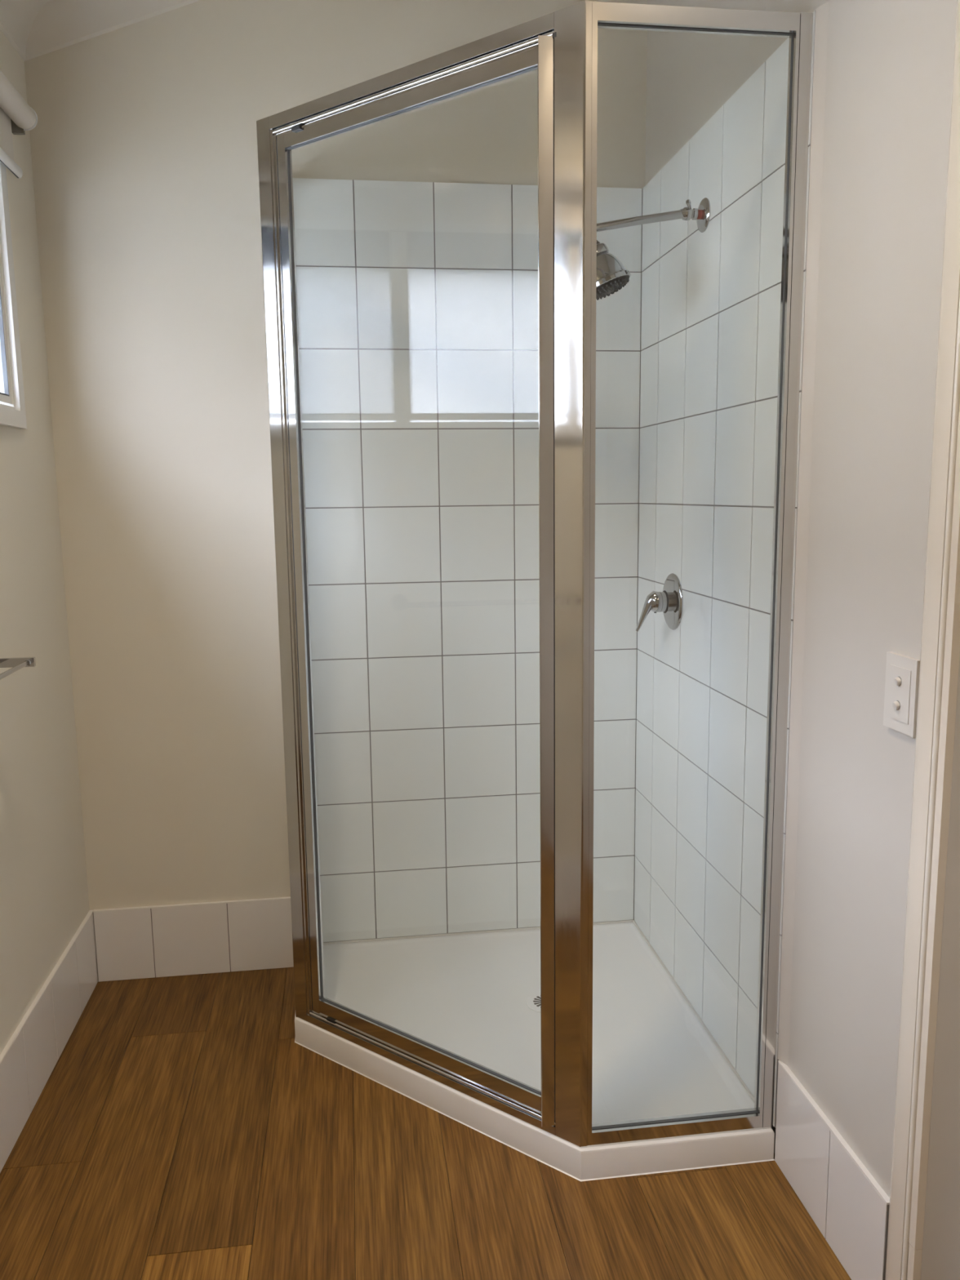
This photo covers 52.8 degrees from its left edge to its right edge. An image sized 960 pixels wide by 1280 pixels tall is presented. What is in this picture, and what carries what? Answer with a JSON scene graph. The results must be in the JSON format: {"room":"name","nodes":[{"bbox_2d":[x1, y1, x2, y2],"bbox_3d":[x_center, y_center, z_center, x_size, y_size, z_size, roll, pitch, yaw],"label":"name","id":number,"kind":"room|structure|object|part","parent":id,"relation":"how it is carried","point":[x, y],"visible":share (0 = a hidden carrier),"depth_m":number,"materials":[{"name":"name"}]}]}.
{"room":"bathroom","nodes":[
{"label":"bathroom","id":0,"kind":"room"},
{"bbox_2d":[0,29,89,1054],"bbox_3d":[-0.885,0.021,0.821,0.100,2.522,3.510,-2,9,-8],"label":"wall","id":1,"kind":"structure","parent":0,"point":[44,897],"depth_m":2.21,"materials":[{"name":"beige paint"}]},
{"bbox_2d":[0,161,26,428],"bbox_3d":[-0.959,-0.670,1.381,0.082,0.623,1.501,-2,9,-8],"label":"window","id":2,"kind":"structure","parent":1,"relation":"in","point":[12,403],"depth_m":2.09,"materials":[{"name":"white wood"}]},
{"bbox_3d":[-1.015,-0.753,1.883,0.026,0.539,0.393,-2,9,-8],"label":"sash","id":3,"kind":"part","parent":2,"relation":"part of","materials":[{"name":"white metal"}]},
{"bbox_3d":[-0.961,-0.669,1.383,0.064,0.557,1.437,-2,9,-8],"label":"frame","id":4,"kind":"part","parent":2,"relation":"part of","materials":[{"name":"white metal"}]},
{"bbox_2d":[0,657,35,679],"bbox_3d":[-0.867,0.087,1.538,0.121,0.048,0.648,-2,9,-8],"label":"towel rail","id":5,"kind":"object","parent":1,"relation":"attached to","point":[15,664],"visible":1,"depth_m":1.83,"materials":[{"name":"silver metal"}]},
{"bbox_3d":[-0.905,0.043,1.832,0.117,0.017,0.010,-2,9,-8],"label":"arm","id":6,"kind":"part","parent":5,"relation":"part of","materials":[{"name":"silver metal"}]},
{"bbox_2d":[0,70,37,178],"bbox_3d":[-0.894,-0.981,1.339,0.055,0.157,1.651,-2,9,-8],"label":"roller blind","id":7,"kind":"object","parent":1,"relation":"attached to","point":[17,117],"visible":1,"depth_m":2.06,"materials":[{"name":"beige fabric"}]},
{"bbox_3d":[-0.911,-0.915,1.340,0.017,0.025,1.632,-2,9,-8],"label":"rail","id":8,"kind":"part","parent":7,"relation":"part of","materials":[{"name":"white"}]},
{"bbox_2d":[0,0,50,61],"bbox_3d":[-0.809,-1.178,0.652,0.085,0.115,3.310,-2,9,-8],"label":"trim","id":9,"kind":"structure","parent":1,"relation":"attached to","point":[17,17],"depth_m":2.19,"materials":[{"name":"beige paint"}]},
{"bbox_2d":[0,910,97,1173],"bbox_3d":[-0.817,1.067,0.987,0.010,0.202,3.308,-2,9,-8],"label":"baseboard","id":10,"kind":"structure","parent":1,"relation":"attached to","point":[29,1057],"depth_m":2.16,"materials":[{"name":"white tile"}]},
{"bbox_2d":[24,0,647,944],"bbox_3d":[-0.319,-0.563,2.545,1.714,3.146,0.114,-2,9,-8],"label":"wall","id":11,"kind":"structure","parent":0,"point":[416,230],"depth_m":2.50,"materials":[{"name":"beige paint"}]},
{"bbox_2d":[24,0,199,61],"bbox_3d":[-0.322,-1.700,2.287,1.514,0.645,0.085,-2,9,-8],"label":"trim","id":12,"kind":"structure","parent":11,"relation":"attached to","point":[58,24],"depth_m":2.27,"materials":[{"name":"beige paint"}]},
{"bbox_2d":[93,896,293,982],"bbox_3d":[-0.766,0.816,2.640,0.543,0.202,0.010,-2,9,-8],"label":"baseboard","id":13,"kind":"structure","parent":11,"relation":"attached to","point":[142,942],"depth_m":2.63,"materials":[{"name":"white tile"}]},
{"bbox_2d":[0,967,851,1279],"bbox_3d":[-0.070,1.192,1.109,1.714,0.100,3.510,-2,9,-8],"label":"floor","id":14,"kind":"structure","parent":0,"point":[181,1129],"depth_m":1.83,"materials":[{"name":"brown wood"}]},
{"bbox_2d":[294,922,774,1181],"bbox_3d":[0.040,0.931,2.282,0.952,0.062,0.946,-2,9,-8],"label":"shower tray","id":15,"kind":"object","parent":14,"relation":"on","point":[476,997],"visible":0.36,"depth_m":2.26,"materials":[{"name":"white plastic"}]},
{"bbox_2d":[256,0,813,1147],"bbox_3d":[-0.053,-0.074,2.026,1.330,2.004,0.306,6,11,37],"label":"shower frame","id":16,"kind":"object","parent":15,"relation":"on","point":[562,44],"visible":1,"depth_m":1.76,"materials":[{"name":"silver metal"}]},
{"bbox_3d":[-0.433,-0.090,2.164,0.048,2.003,0.028,6,11,37],"label":"corner post","id":17,"kind":"part","parent":16,"relation":"part of","materials":[{"name":"silver metal"}]},
{"bbox_3d":[-0.391,-0.082,2.133,0.022,1.933,0.018,6,11,37],"label":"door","id":18,"kind":"part","parent":16,"relation":"part of","materials":[{"name":"silver metal"}]},
{"bbox_3d":[-0.147,-0.997,1.797,0.622,0.028,0.018,6,11,37],"label":"door rail","id":19,"kind":"part","parent":16,"relation":"part of","materials":[{"name":"silver metal"}]},
{"bbox_3d":[-0.149,-1.038,1.791,0.697,0.025,0.026,6,11,37],"label":"rail","id":20,"kind":"part","parent":16,"relation":"part of","materials":[{"name":"silver metal"}]},
{"bbox_3d":[-0.123,0.883,2.083,0.622,0.034,0.018,6,11,37],"label":"door rail","id":21,"kind":"part","parent":16,"relation":"part of","materials":[{"name":"silver metal"}]},
{"bbox_3d":[-0.124,0.921,2.088,0.697,0.018,0.026,6,11,37],"label":"rail","id":22,"kind":"part","parent":16,"relation":"part of","materials":[{"name":"silver metal"}]},
{"bbox_3d":[0.121,-0.023,1.722,0.028,1.946,0.007,-4,9,-22],"label":"pull handle","id":23,"kind":"part","parent":16,"relation":"part of","materials":[{"name":"silver metal"}]},
{"bbox_3d":[0.168,-0.029,1.711,0.066,2.003,0.027,6,11,37],"label":"corner post","id":24,"kind":"part","parent":16,"relation":"part of","materials":[{"name":"silver metal"}]},
{"bbox_3d":[0.377,0.943,1.872,0.334,0.028,0.025,-2,9,-8],"label":"panel rail","id":25,"kind":"part","parent":16,"relation":"part of","materials":[{"name":"silver metal"}]},
{"bbox_3d":[0.352,-1.010,1.575,0.334,0.027,0.025,-2,9,-8],"label":"panel rail","id":26,"kind":"part","parent":16,"relation":"part of","materials":[{"name":"silver metal"}]},
{"bbox_2d":[632,0,959,1279],"bbox_3d":[0.710,-0.305,0.941,0.114,3.092,3.410,-2,9,-8],"label":"wall","id":27,"kind":"structure","parent":0,"point":[882,75],"depth_m":1.70,"materials":[{"name":"beige paint"}]},
{"bbox_2d":[595,197,710,300],"bbox_3d":[0.348,-0.837,2.065,0.282,0.215,0.109,-2,9,-8],"label":"rose","id":28,"kind":"object","parent":27,"relation":"attached to","point":[611,274],"visible":0.73,"depth_m":2.05,"materials":[{"name":"silver metal"}]},
{"bbox_3d":[0.335,-0.895,2.067,0.205,0.052,0.018,-2,9,-8],"label":"arm","id":29,"kind":"part","parent":28,"relation":"part of","materials":[{"name":"silver metal"}]},
{"bbox_2d":[635,573,683,631],"bbox_3d":[0.427,-0.091,2.361,0.095,0.140,0.138,-2,9,-8],"label":"shower mixer","id":30,"kind":"object","parent":27,"relation":"attached to","point":[669,602],"visible":1,"depth_m":2.34,"materials":[{"name":"silver metal"}]},
{"bbox_3d":[0.409,-0.070,2.362,0.058,0.099,0.037,-2,9,-8],"label":"lever","id":31,"kind":"part","parent":30,"relation":"part of","materials":[{"name":"silver metal"}]},
{"bbox_3d":[0.430,-0.093,2.361,0.040,0.050,0.050,-2,9,-8],"label":"handle","id":32,"kind":"part","parent":30,"relation":"part of","materials":[{"name":"silver metal"}]},
{"bbox_3d":[0.470,-0.094,2.367,0.008,0.138,0.138,-2,9,-8],"label":"plate","id":33,"kind":"part","parent":30,"relation":"part of","materials":[{"name":"silver metal"}]},
{"bbox_2d":[774,1060,889,1279],"bbox_3d":[0.604,0.938,1.684,0.010,0.210,0.382,-2,9,-8],"label":"baseboard","id":34,"kind":"structure","parent":27,"relation":"attached to","point":[847,1205],"depth_m":1.66,"materials":[{"name":"white tile"}]},
{"bbox_2d":[883,651,919,737],"bbox_3d":[0.610,0.078,1.404,0.016,0.111,0.078,-2,9,-8],"label":"light switch","id":35,"kind":"object","parent":27,"relation":"attached to","point":[902,672],"visible":1,"depth_m":1.40,"materials":[{"name":"beige plastic"}]},
{"bbox_2d":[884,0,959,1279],"bbox_3d":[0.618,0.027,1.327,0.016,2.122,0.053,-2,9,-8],"label":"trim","id":36,"kind":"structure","parent":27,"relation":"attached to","point":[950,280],"depth_m":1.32,"materials":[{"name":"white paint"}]},
{"bbox_2d":[901,290,959,1279],"bbox_3d":[0.686,0.051,1.296,0.132,2.082,0.015,-2,9,-8],"label":"trim","id":37,"kind":"structure","parent":27,"relation":"attached to","point":[952,645],"depth_m":1.33,"materials":[{"name":"beige wood"}]}
]}

